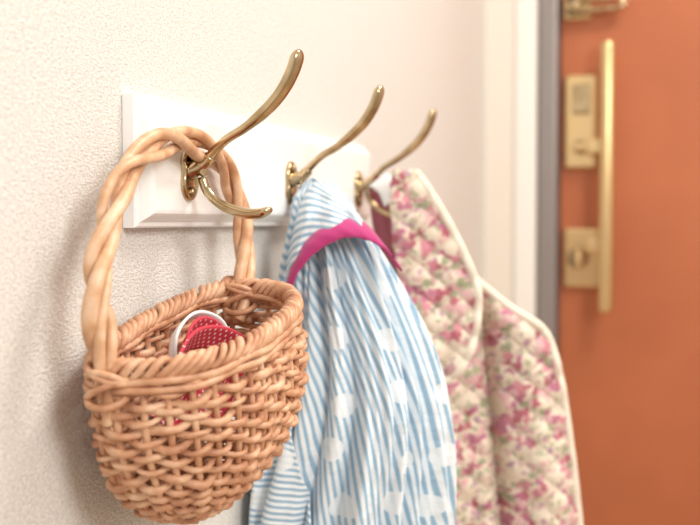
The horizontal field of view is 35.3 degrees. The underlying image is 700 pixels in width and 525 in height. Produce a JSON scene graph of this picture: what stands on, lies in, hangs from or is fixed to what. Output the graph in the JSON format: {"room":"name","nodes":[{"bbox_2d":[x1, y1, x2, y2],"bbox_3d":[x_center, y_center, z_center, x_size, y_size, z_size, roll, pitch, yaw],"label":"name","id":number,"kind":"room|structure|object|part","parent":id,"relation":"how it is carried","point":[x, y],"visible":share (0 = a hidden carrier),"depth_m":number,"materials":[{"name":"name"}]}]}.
{"room":"home entryway","nodes":[
{"label":"home entryway","id":0,"kind":"room"},
{"bbox_2d":[0,0,486,524],"bbox_3d":[-0.328,-0.215,0.400,0.100,2.400,3.790,1,2,17],"label":"wall","id":1,"kind":"structure","parent":0,"point":[67,66],"depth_m":0.80,"materials":[{"name":"paint"}]},
{"bbox_2d":[122,49,436,227],"bbox_3d":[-0.022,-0.100,1.043,0.113,0.131,0.584,1,2,17],"label":"coat rack","id":2,"kind":"object","parent":1,"relation":"attached to","point":[273,163],"visible":0.84,"depth_m":0.90,"materials":[{"name":"white paint"}]},
{"bbox_2d":[81,126,308,524],"bbox_3d":[-0.096,0.043,0.777,0.118,0.283,0.261,1,2,17],"label":"wicker basket","id":3,"kind":"object","parent":2,"relation":"hanging from","point":[193,484],"visible":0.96,"depth_m":0.71,"materials":[{"name":"beige wicker"}]},
{"bbox_3d":[-0.122,-0.001,0.783,0.032,0.197,0.260,1,2,17],"label":"handle","id":4,"kind":"part","parent":3,"relation":"part of","materials":[{"name":"beige wicker"}]},
{"bbox_2d":[148,310,246,425],"bbox_3d":[-0.104,0.073,0.762,0.045,0.076,0.131,1,2,17],"label":"slipper","id":5,"kind":"object","parent":3,"relation":"in","point":[208,329],"visible":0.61,"depth_m":0.77,"materials":[{"name":"red fabric"}]},
{"bbox_2d":[249,177,456,524],"bbox_3d":[0.012,0.130,1.031,0.180,0.422,0.191,1,2,17],"label":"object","id":6,"kind":"object","parent":2,"relation":"hanging from","point":[372,442],"visible":0.82,"depth_m":0.99,"materials":[{"name":"fabric"}]},
{"bbox_3d":[-0.050,0.227,0.986,0.087,0.232,0.060,1,2,17],"label":"panel","id":7,"kind":"part","parent":6,"relation":"part of","materials":[{"name":"fabric"}]},
{"bbox_2d":[369,169,583,524],"bbox_3d":[0.149,0.143,1.265,0.255,0.498,0.082,0,2,-7],"label":"quilted jacket","id":8,"kind":"object","parent":2,"relation":"hanging from","point":[501,365],"visible":0.83,"depth_m":1.26,"materials":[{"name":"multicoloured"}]},
{"bbox_3d":[1.701,-0.276,1.982,0.540,2.400,0.200,1,2,17],"label":"wall","id":9,"kind":"structure","parent":0,"visible":0},
{"bbox_2d":[485,0,514,303],"bbox_3d":[0.296,-0.290,2.352,0.156,2.400,0.310,1,2,17],"label":"trim","id":10,"kind":"structure","parent":9,"relation":"attached to","point":[500,14],"depth_m":2.19,"materials":[{"name":"beige paint"}]},
{"bbox_2d":[513,0,538,318],"bbox_3d":[0.390,-0.114,2.327,0.043,2.050,0.315,1,2,17],"label":"trim","id":11,"kind":"structure","parent":9,"relation":"attached to","point":[526,51],"depth_m":2.17,"materials":[{"name":"white paint"}]},
{"bbox_2d":[537,0,560,352],"bbox_3d":[0.433,-0.114,2.327,0.036,2.050,0.290,1,2,17],"label":"trim","id":12,"kind":"structure","parent":9,"relation":"attached to","point":[549,10],"depth_m":2.19,"materials":[{"name":"silver metal"}]},
{"bbox_2d":[559,0,699,524],"bbox_3d":[0.877,-0.106,2.106,0.936,2.030,0.045,1,2,17],"label":"door","id":13,"kind":"structure","parent":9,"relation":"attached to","point":[631,373],"depth_m":2.18,"materials":[{"name":"paint"}]},
{"bbox_2d":[564,74,598,168],"bbox_3d":[0.468,-0.280,2.175,0.088,0.187,0.052,1,2,17],"label":"lock plate","id":14,"kind":"object","parent":13,"relation":"attached to","point":[583,127],"depth_m":2.19,"materials":[{"name":"gold metal"}]},
{"bbox_3d":[0.458,-0.228,2.167,0.036,0.014,0.014,1,2,17],"label":"thumb turn blade","id":15,"kind":"part","parent":14,"relation":"part of","materials":[{"name":"metal"}]},
{"bbox_2d":[573,140,585,153],"bbox_3d":[0.456,-0.229,2.182,0.026,0.026,0.022,1,2,17],"label":"thumb turn","id":16,"kind":"object","parent":14,"relation":"attached to","point":[577,141],"visible":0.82,"depth_m":2.17,"materials":[{"name":"gold metal"}]},
{"bbox_2d":[573,84,589,114],"bbox_3d":[0.460,-0.324,2.186,0.034,0.060,0.009,1,2,17],"label":"lock inset","id":17,"kind":"object","parent":14,"relation":"attached to","point":[581,92],"visible":1,"depth_m":2.18,"materials":[{"name":"gold metal"}]},
{"bbox_3d":[0.488,-0.228,2.166,0.043,0.030,0.042,1,2,17],"label":"handle mount","id":18,"kind":"part","parent":14,"relation":"part of","materials":[{"name":"metal"}]},
{"bbox_2d":[564,228,598,287],"bbox_3d":[0.468,-0.009,2.186,0.088,0.120,0.052,1,2,17],"label":"lock plate","id":19,"kind":"object","parent":13,"relation":"attached to","point":[586,276],"depth_m":2.20,"materials":[{"name":"gold metal"}]},
{"bbox_2d":[568,248,588,267],"bbox_3d":[0.454,-0.009,2.186,0.040,0.040,0.032,1,2,17],"label":"thumb turn","id":20,"kind":"object","parent":19,"relation":"attached to","point":[585,256],"depth_m":2.18,"materials":[{"name":"gold metal"}]},
{"bbox_3d":[0.452,-0.009,2.178,0.012,0.034,0.016,1,2,17],"label":"thumb turn blade","id":21,"kind":"part","parent":20,"relation":"part of","materials":[{"name":"metal"}]},
{"bbox_3d":[0.488,-0.034,2.174,0.043,0.030,0.042,1,2,17],"label":"handle mount","id":22,"kind":"part","parent":19,"relation":"part of","materials":[{"name":"metal"}]},
{"bbox_2d":[564,0,628,20],"bbox_3d":[0.485,-0.508,2.168,0.127,0.052,0.038,1,2,17],"label":"door latch","id":23,"kind":"object","parent":13,"relation":"attached to","point":[574,10],"depth_m":2.16,"materials":[{"name":"gold metal"}]},
{"bbox_3d":[0.488,-0.507,2.162,0.119,0.036,0.026,1,2,17],"label":"guard arm","id":24,"kind":"part","parent":23,"relation":"part of","materials":[{"name":"gold metal"}]},
{"bbox_2d":[598,40,615,313],"bbox_3d":[0.499,-0.165,2.138,0.029,0.530,0.029,1,2,17],"label":"handle bar","id":25,"kind":"object","parent":13,"relation":"attached to","point":[607,47],"visible":1,"depth_m":2.13,"materials":[{"name":"gold metal"}]}
]}

